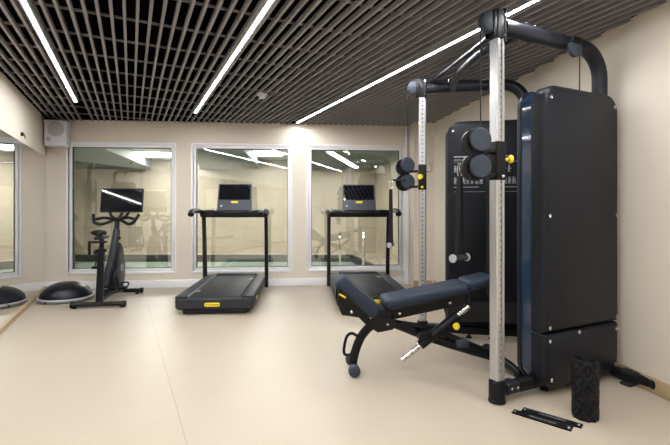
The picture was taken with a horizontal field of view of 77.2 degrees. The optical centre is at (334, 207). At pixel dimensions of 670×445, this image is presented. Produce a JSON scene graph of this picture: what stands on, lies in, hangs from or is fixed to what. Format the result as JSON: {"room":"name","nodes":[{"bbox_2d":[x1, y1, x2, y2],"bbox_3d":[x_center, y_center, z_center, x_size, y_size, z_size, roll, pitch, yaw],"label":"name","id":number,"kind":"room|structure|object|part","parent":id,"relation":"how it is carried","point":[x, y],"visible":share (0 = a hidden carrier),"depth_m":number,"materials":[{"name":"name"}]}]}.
{"room":"gym","nodes":[
{"label":"gym","id":0,"kind":"room"},
{"bbox_2d":[131,148,286,159],"bbox_3d":[-3.000,-1.550,9.500,12.400,0.100,7.400,0,0,0],"label":"ceiling","id":1,"kind":"structure","parent":0,"point":[284,152],"depth_m":12.35,"materials":[{"name":"white"}]},
{"bbox_2d":[135,151,170,156],"bbox_3d":[-4.750,-1.482,11.600,1.260,0.036,1.060,0,0,-9],"label":"recessed light","id":2,"kind":"object","parent":1,"relation":"in","point":[143,153],"visible":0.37,"depth_m":11.28,"materials":[{"name":"white"}]},
{"bbox_2d":[253,150,283,155],"bbox_3d":[-1.850,-1.482,11.300,0.760,0.036,1.060,0,0,6],"label":"recessed light","id":3,"kind":"object","parent":1,"relation":"in","point":[257,152],"visible":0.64,"depth_m":11.28,"materials":[{"name":"white"}]},
{"bbox_2d":[75,160,375,252],"bbox_3d":[-2.900,0.350,13.100,12.200,3.700,0.200,0,0,0],"label":"wall","id":4,"kind":"structure","parent":0,"point":[151,233],"depth_m":13.00,"materials":[{"name":"beige paint"}]},
{"bbox_2d":[75,148,397,168],"bbox_3d":[-3.550,-1.360,10.700,10.900,0.280,4.600,0,0,0],"label":"trim","id":5,"kind":"structure","parent":4,"relation":"attached to","point":[85,158],"depth_m":10.79,"materials":[{"name":"grey"}]},
{"bbox_2d":[46,119,408,281],"bbox_3d":[-1.414,-0.025,6.520,6.365,3.450,0.160,0,0,-5],"label":"wall","id":6,"kind":"structure","parent":0,"point":[183,134],"depth_m":6.37,"materials":[{"name":"beige paint"}]},
{"bbox_2d":[44,120,70,147],"bbox_3d":[-3.985,-1.062,6.069,0.280,0.365,0.320,0,0,-14],"label":"wall speaker","id":7,"kind":"object","parent":6,"relation":"attached to","point":[57,133],"visible":1,"depth_m":5.93,"materials":[{"name":"grey plastic"}]},
{"bbox_2d":[47,121,63,135],"bbox_3d":[-3.938,-1.115,5.922,0.210,0.210,0.012,0,0,-14],"label":"grille","id":8,"kind":"object","parent":7,"relation":"attached to","point":[54,128],"depth_m":5.92,"materials":[{"name":"grey"}]},
{"bbox_2d":[66,142,175,274],"bbox_3d":[-3.197,0.000,6.335,1.579,1.970,0.112,0,0,-5],"label":"window","id":9,"kind":"structure","parent":6,"relation":"in","point":[70,152],"depth_m":6.29,"materials":[{"name":"white"}]},
{"bbox_2d":[47,91,366,124],"bbox_3d":[-1.407,-1.520,6.438,5.765,0.420,0.004,0,0,-5],"label":"trim","id":10,"kind":"structure","parent":6,"relation":"attached to","point":[108,96],"depth_m":6.31,"materials":[{"name":"black"}]},
{"bbox_2d":[46,277,403,288],"bbox_3d":[-1.593,1.143,6.418,5.391,0.115,0.014,0,0,-5],"label":"baseboard","id":11,"kind":"structure","parent":6,"relation":"attached to","point":[272,281],"depth_m":6.35,"materials":[{"name":"white paint"}]},
{"bbox_2d":[191,143,291,272],"bbox_3d":[-1.425,0.000,6.483,1.533,1.970,0.112,0,0,-5],"label":"window","id":12,"kind":"structure","parent":6,"relation":"in","point":[194,146],"depth_m":6.44,"materials":[{"name":"white"}]},
{"bbox_2d":[306,144,403,271],"bbox_3d":[0.321,0.000,6.629,1.540,1.970,0.112,0,0,-5],"label":"window","id":13,"kind":"structure","parent":6,"relation":"in","point":[309,148],"depth_m":6.58,"materials":[{"name":"white"}]},
{"bbox_2d":[404,126,408,283],"bbox_3d":[1.128,-0.045,6.642,0.069,2.490,0.020,0,0,-5],"label":"trim","id":14,"kind":"structure","parent":6,"relation":"attached to","point":[406,193],"depth_m":6.63,"materials":[{"name":"white"}]},
{"bbox_2d":[75,253,397,264],"bbox_3d":[-2.900,1.600,9.800,12.200,0.400,6.400,0,0,0],"label":"floor","id":15,"kind":"structure","parent":0,"point":[376,259],"depth_m":12.65,"materials":[{"name":"beige stone"}]},
{"bbox_2d":[75,262,355,267],"bbox_3d":[-3.840,1.680,10.430,10.280,0.200,3.820,0,0,0],"label":"pool water","id":16,"kind":"object","parent":15,"relation":"in","point":[77,264],"visible":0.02,"depth_m":11.74,"materials":[{"name":"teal liquid"}]},
{"bbox_2d":[339,232,340,264],"bbox_3d":[0.100,1.029,8.547,0.040,1.100,0.447,0,0,0],"label":"pool handrail","id":17,"kind":"object","parent":15,"relation":"on","point":[339,232],"visible":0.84,"depth_m":8.33,"materials":[{"name":"silver metal"}]},
{"bbox_2d":[362,232,364,264],"bbox_3d":[0.580,1.029,8.547,0.040,1.100,0.447,0,0,0],"label":"pool handrail","id":18,"kind":"object","parent":15,"relation":"on","point":[363,233],"visible":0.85,"depth_m":8.35,"materials":[{"name":"silver metal"}]},
{"bbox_2d":[0,0,666,125],"bbox_3d":[-0.760,-1.520,2.200,5.771,0.460,8.964,0,0,-9],"label":"ceiling","id":19,"kind":"structure","parent":0,"point":[320,50],"depth_m":3.80,"materials":[{"name":"grey"}]},
{"bbox_2d":[18,0,78,101],"bbox_3d":[-1.533,-1.329,1.772,0.057,0.078,7.451,0,0,-26],"label":"ceiling light","id":20,"kind":"object","parent":19,"relation":"attached to","point":[30,10],"visible":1,"depth_m":3.31,"materials":[{"name":"white plastic"}]},
{"bbox_2d":[193,0,275,112],"bbox_3d":[-0.150,-1.329,2.107,0.057,0.078,8.008,0,0,-26],"label":"ceiling light","id":21,"kind":"object","parent":19,"relation":"attached to","point":[268,4],"visible":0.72,"depth_m":3.35,"materials":[{"name":"white plastic"}]},
{"bbox_2d":[257,92,267,98],"bbox_3d":[-0.820,-1.260,4.730,0.120,0.061,0.120,0,0,0],"label":"smoke detector","id":22,"kind":"object","parent":19,"relation":"attached to","point":[262,95],"visible":1,"depth_m":4.69,"materials":[{"name":"grey plastic"}]},
{"bbox_2d":[295,0,540,122],"bbox_3d":[0.891,-1.329,3.349,0.060,0.078,6.720,0,0,-26],"label":"ceiling light","id":23,"kind":"object","parent":19,"relation":"attached to","point":[519,5],"visible":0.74,"depth_m":3.65,"materials":[{"name":"white plastic"}]},
{"bbox_2d":[297,103,335,122],"bbox_3d":[-0.281,-1.306,5.763,0.023,0.029,1.344,0,0,-26],"label":"diffuser","id":24,"kind":"object","parent":23,"relation":"attached to","point":[327,105],"depth_m":5.68,"materials":[{"name":"white plastic"}]},
{"bbox_2d":[336,0,537,102],"bbox_3d":[1.188,-1.306,2.739,0.023,0.029,5.355,0,0,-26],"label":"diffuser","id":25,"kind":"object","parent":23,"relation":"attached to","point":[519,5],"depth_m":3.49,"materials":[{"name":"white plastic"}]},
{"bbox_2d":[0,284,669,444],"bbox_3d":[-0.761,1.250,2.200,5.752,0.100,8.969,0,0,-9],"label":"floor","id":26,"kind":"structure","parent":0,"point":[275,372],"depth_m":2.78,"materials":[{"name":"beige plastic"}]},
{"bbox_2d":[36,281,94,303],"bbox_3d":[-3.520,1.083,5.500,0.650,0.235,0.650,0,0,-11],"label":"trainer","id":27,"kind":"object","parent":26,"relation":"on","point":[64,292],"visible":0.99,"depth_m":5.31,"materials":[{"name":"grey plastic"}]},
{"bbox_2d":[69,188,143,308],"bbox_3d":[-2.904,0.463,5.452,0.622,1.473,0.933,0,0,-8],"label":"exercise bike","id":28,"kind":"object","parent":26,"relation":"on","point":[113,200],"visible":1,"depth_m":5.56,"materials":[{"name":"black painted metal"},{"name":"black plastic"}]},
{"bbox_3d":[-2.859,0.480,5.146,0.055,0.244,0.071,0,0,-8],"label":"seat post","id":29,"kind":"part","parent":28,"relation":"part of","materials":[{"name":"black metal"}]},
{"bbox_3d":[-2.902,0.646,5.439,0.090,0.724,0.495,0,0,-8],"label":"frame","id":30,"kind":"part","parent":28,"relation":"part of","materials":[{"name":"black metal"}]},
{"bbox_3d":[-2.904,1.115,5.456,0.070,0.108,0.789,0,0,-8],"label":"frame","id":31,"kind":"part","parent":28,"relation":"part of","materials":[{"name":"black metal"}]},
{"bbox_3d":[-2.932,0.245,5.646,0.062,0.202,0.098,0,0,-8],"label":"handlebar post","id":32,"kind":"part","parent":28,"relation":"part of","materials":[{"name":"black metal"}]},
{"bbox_2d":[148,307,186,443],"bbox_3d":[-0.760,1.200,2.148,0.004,0.001,6.900,0,0,-27],"label":"trim","id":33,"kind":"structure","parent":26,"relation":"on","point":[148,307],"depth_m":2.76,"materials":[{"name":"beige plastic"}]},
{"bbox_2d":[175,184,268,313],"bbox_3d":[-1.412,0.424,5.515,1.002,1.552,1.646,0,0,-4],"label":"treadmill","id":34,"kind":"object","parent":26,"relation":"on","point":[220,292],"visible":1,"depth_m":5.63,"materials":[{"name":"grey plastic"}]},
{"bbox_3d":[-1.779,1.003,5.492,0.135,0.024,1.600,0,0,-4],"label":"rail","id":35,"kind":"part","parent":34,"relation":"part of","materials":[{"name":"grey plastic"}]},
{"bbox_3d":[-1.880,0.059,5.742,0.101,0.111,0.782,0,0,-4],"label":"handle","id":36,"kind":"part","parent":34,"relation":"part of","materials":[{"name":"black plastic"}]},
{"bbox_3d":[-1.413,1.165,5.528,0.710,0.050,1.580,0,0,-4],"label":"frame","id":37,"kind":"part","parent":34,"relation":"part of","materials":[{"name":"black"}]},
{"bbox_2d":[200,210,266,217],"bbox_3d":[-1.451,0.083,6.067,0.940,0.105,0.220,0,0,-4],"label":"tray","id":38,"kind":"object","parent":34,"relation":"on","point":[205,213],"depth_m":5.96,"materials":[{"name":"grey plastic"}]},
{"bbox_2d":[216,273,256,275],"bbox_3d":[-1.466,1.002,6.286,0.600,0.045,0.100,0,0,-4],"label":"hood","id":39,"kind":"object","parent":34,"relation":"attached to","point":[219,274],"depth_m":6.24,"materials":[{"name":"grey plastic"}]},
{"bbox_3d":[-1.046,1.003,5.544,0.135,0.024,1.600,0,0,-4],"label":"rail","id":40,"kind":"part","parent":34,"relation":"part of","materials":[{"name":"grey plastic"}]},
{"bbox_3d":[-0.980,0.059,5.805,0.101,0.111,0.782,0,0,-4],"label":"handle","id":41,"kind":"part","parent":34,"relation":"part of","materials":[{"name":"black plastic"}]},
{"bbox_2d":[326,184,404,304],"bbox_3d":[0.398,0.424,5.675,1.002,1.552,1.646,0,0,-4],"label":"treadmill","id":42,"kind":"object","parent":26,"relation":"on","point":[358,200],"visible":0.73,"depth_m":6.20,"materials":[{"name":"grey plastic"}]},
{"bbox_3d":[-0.070,0.059,5.902,0.101,0.111,0.782,0,0,-4],"label":"handle","id":43,"kind":"part","parent":42,"relation":"part of","materials":[{"name":"black plastic"}]},
{"bbox_3d":[0.031,1.003,5.652,0.135,0.024,1.600,0,0,-4],"label":"rail","id":44,"kind":"part","parent":42,"relation":"part of","materials":[{"name":"grey plastic"}]},
{"bbox_2d":[338,271,376,273],"bbox_3d":[0.344,1.002,6.446,0.600,0.045,0.100,0,0,-4],"label":"hood","id":45,"kind":"object","parent":42,"relation":"attached to","point":[359,272],"depth_m":6.40,"materials":[{"name":"grey plastic"}]},
{"bbox_2d":[328,210,388,216],"bbox_3d":[0.359,0.083,6.227,0.940,0.105,0.220,0,0,-4],"label":"handlebar","id":46,"kind":"object","parent":42,"relation":"on","point":[338,213],"depth_m":6.12,"materials":[{"name":"black plastic"}]},
{"bbox_3d":[0.764,1.003,5.704,0.135,0.024,1.600,0,0,-4],"label":"rail","id":47,"kind":"part","parent":42,"relation":"part of","materials":[{"name":"grey plastic"}]},
{"bbox_3d":[0.830,0.059,5.965,0.101,0.111,0.782,0,0,-4],"label":"handle","id":48,"kind":"part","parent":42,"relation":"part of","materials":[{"name":"black plastic"}]},
{"bbox_2d":[335,272,524,377],"bbox_3d":[0.654,0.849,3.139,1.309,0.703,0.570,0,0,-4],"label":"weight bench","id":49,"kind":"object","parent":26,"relation":"on","point":[352,301],"visible":0.95,"depth_m":3.06,"materials":[{"name":"black leather"}]},
{"bbox_3d":[0.123,1.005,3.102,0.137,0.180,0.022,0,0,-4],"label":"carry handle","id":50,"kind":"part","parent":49,"relation":"part of","materials":[{"name":"black metal"}]},
{"bbox_3d":[0.738,0.917,3.085,0.526,0.419,0.044,0,0,-4],"label":"adjuster rod","id":51,"kind":"part","parent":49,"relation":"part of","materials":[{"name":"silver metal"}]},
{"bbox_3d":[0.878,0.855,3.046,0.050,0.051,0.050,0,0,-4],"label":"adjuster knob","id":52,"kind":"part","parent":49,"relation":"part of","materials":[{"name":"yellow plastic"}]},
{"bbox_2d":[393,7,654,404],"bbox_3d":[1.294,-0.015,3.346,1.396,2.430,1.559,0,0,-11],"label":"cable machine","id":53,"kind":"object","parent":26,"relation":"on","point":[540,186],"visible":0.94,"depth_m":2.78,"materials":[{"name":"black metal"}]},
{"bbox_2d":[387,180,394,247],"bbox_3d":[0.525,0.055,3.950,0.052,0.631,0.152,0,0,20],"label":"strap","id":54,"kind":"object","parent":53,"relation":"hanging from","point":[390,243],"visible":1,"depth_m":3.93,"materials":[{"name":"black fabric"}]},
{"bbox_3d":[0.824,0.010,3.960,0.069,2.140,0.069,0,0,10],"label":"post","id":55,"kind":"part","parent":53,"relation":"part of","materials":[{"name":"silver metal"}]},
{"bbox_2d":[449,163,469,262],"bbox_3d":[0.765,0.025,2.575,0.152,0.611,0.052,0,0,-37],"label":"strap","id":56,"kind":"object","parent":53,"relation":"hanging from","point":[459,216],"visible":0.91,"depth_m":2.57,"materials":[{"name":"black fabric"}]},
{"bbox_3d":[1.379,0.929,3.743,0.680,0.178,0.006,0,0,10],"label":"panel","id":57,"kind":"part","parent":53,"relation":"part of","materials":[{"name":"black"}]},
{"bbox_3d":[0.908,-0.346,2.555,0.130,0.022,0.060,0,0,-25],"label":"swivel arm","id":58,"kind":"part","parent":53,"relation":"part of","materials":[{"name":"black metal"}]},
{"bbox_3d":[1.003,0.010,2.600,0.069,2.140,0.069,0,0,-25],"label":"post","id":59,"kind":"part","parent":53,"relation":"part of","materials":[{"name":"silver metal"}]},
{"bbox_3d":[1.028,-1.125,2.612,0.016,0.210,0.090,0,0,-25],"label":"head plate","id":60,"kind":"part","parent":53,"relation":"part of","materials":[{"name":"black"}]},
{"bbox_3d":[2.004,1.153,2.857,0.110,0.095,0.110,0,0,-25],"label":"floor plate","id":61,"kind":"part","parent":53,"relation":"part of","materials":[{"name":"black metal"}]},
{"bbox_2d":[511,409,572,431],"bbox_3d":[1.165,1.196,2.373,0.313,0.006,0.054,0,0,41],"label":"band","id":62,"kind":"object","parent":26,"relation":"on","point":[517,412],"visible":1,"depth_m":2.36,"materials":[{"name":"black rubber"}]},
{"bbox_2d":[521,407,582,428],"bbox_3d":[1.235,1.196,2.400,0.312,0.006,0.054,0,0,40],"label":"band","id":63,"kind":"object","parent":26,"relation":"on","point":[527,410],"visible":1,"depth_m":2.39,"materials":[{"name":"black metal"}]},
{"bbox_2d":[571,355,599,422],"bbox_3d":[1.437,1.032,2.412,0.140,0.335,0.140,0,0,0],"label":"foam roller","id":64,"kind":"object","parent":26,"relation":"on","point":[585,371],"visible":1,"depth_m":2.36,"materials":[{"name":"black rubber"}]},
{"bbox_2d":[376,160,397,262],"bbox_3d":[1.784,0.350,9.842,0.200,3.700,7.000,0,0,-8],"label":"wall","id":65,"kind":"structure","parent":0,"point":[387,172],"depth_m":11.82,"materials":[{"name":"beige paint"}]},
{"bbox_2d":[75,254,373,264],"bbox_3d":[-3.850,1.542,10.525,10.300,0.315,4.050,0,0,0],"label":"trim","id":66,"kind":"structure","parent":65,"relation":"attached to","point":[353,258],"depth_m":12.35,"materials":[{"name":"black"}]},
{"bbox_2d":[325,151,358,167],"bbox_3d":[0.250,-1.202,10.600,0.180,0.036,3.560,0,0,12],"label":"lamp","id":67,"kind":"object","parent":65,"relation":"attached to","point":[333,153],"visible":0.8,"depth_m":10.10,"materials":[{"name":"white"}]},
{"bbox_2d":[409,122,433,286],"bbox_3d":[1.381,-0.250,6.522,0.393,2.900,0.300,0,0,-5],"label":"wall column","id":68,"kind":"structure","parent":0,"point":[413,128],"depth_m":6.38,"materials":[{"name":"beige paint"}]},
{"bbox_2d":[414,280,431,286],"bbox_3d":[1.330,1.150,6.363,0.281,0.100,0.010,0,0,-5],"label":"baseboard","id":69,"kind":"structure","parent":68,"relation":"attached to","point":[416,283],"depth_m":6.35,"materials":[{"name":"beige"}]},
{"bbox_2d":[434,0,669,384],"bbox_3d":[2.185,-0.275,2.451,0.150,2.950,9.178,0,0,-9],"label":"wall","id":70,"kind":"structure","parent":0,"point":[635,53],"depth_m":2.86,"materials":[{"name":"beige paint"}]},
{"bbox_2d":[434,281,669,400],"bbox_3d":[2.128,1.150,2.291,0.012,0.100,8.278,0,0,-9],"label":"baseboard","id":71,"kind":"structure","parent":70,"relation":"attached to","point":[662,389],"depth_m":2.69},
{"bbox_3d":[-2.404,-0.275,2.167,4.196,2.950,8.425,0,0,0],"label":"wall","id":72,"kind":"structure","parent":0,"visible":0},
{"bbox_2d":[0,130,10,326],"bbox_3d":[-2.955,0.196,3.487,0.008,1.898,1.998,0,0,-26],"label":"wall mirror","id":73,"kind":"object","parent":72,"relation":"attached to","point":[5,139],"visible":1,"depth_m":4.21,"materials":[{"name":"clear glass"}]},
{"bbox_2d":[0,71,45,156],"bbox_3d":[-2.329,-1.228,2.204,0.018,0.945,8.894,0,0,-26],"label":"wall panel","id":74,"kind":"object","parent":72,"relation":"attached to","point":[18,115],"visible":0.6,"depth_m":4.70,"materials":[{"name":"beige paint"}]},
{"bbox_2d":[0,27,46,118],"bbox_3d":[-2.319,-1.520,2.209,0.004,0.420,8.894,0,0,-26],"label":"trim","id":75,"kind":"structure","parent":72,"relation":"attached to","point":[2,32],"depth_m":4.73,"materials":[{"name":"black metal"}]},
{"bbox_2d":[0,286,46,334],"bbox_3d":[-2.324,1.174,2.207,0.030,0.052,8.894,0,0,-26],"label":"baseboard","id":76,"kind":"structure","parent":72,"relation":"attached to","point":[29,303],"depth_m":4.61,"materials":[{"name":"beige wood"}]},
{"bbox_2d":[11,136,45,316],"bbox_3d":[-3.829,0.196,5.286,0.008,1.898,1.998,0,0,-26],"label":"wall mirror","id":77,"kind":"object","parent":72,"relation":"attached to","point":[28,166],"visible":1,"depth_m":5.10,"materials":[{"name":"clear glass"}]}
]}

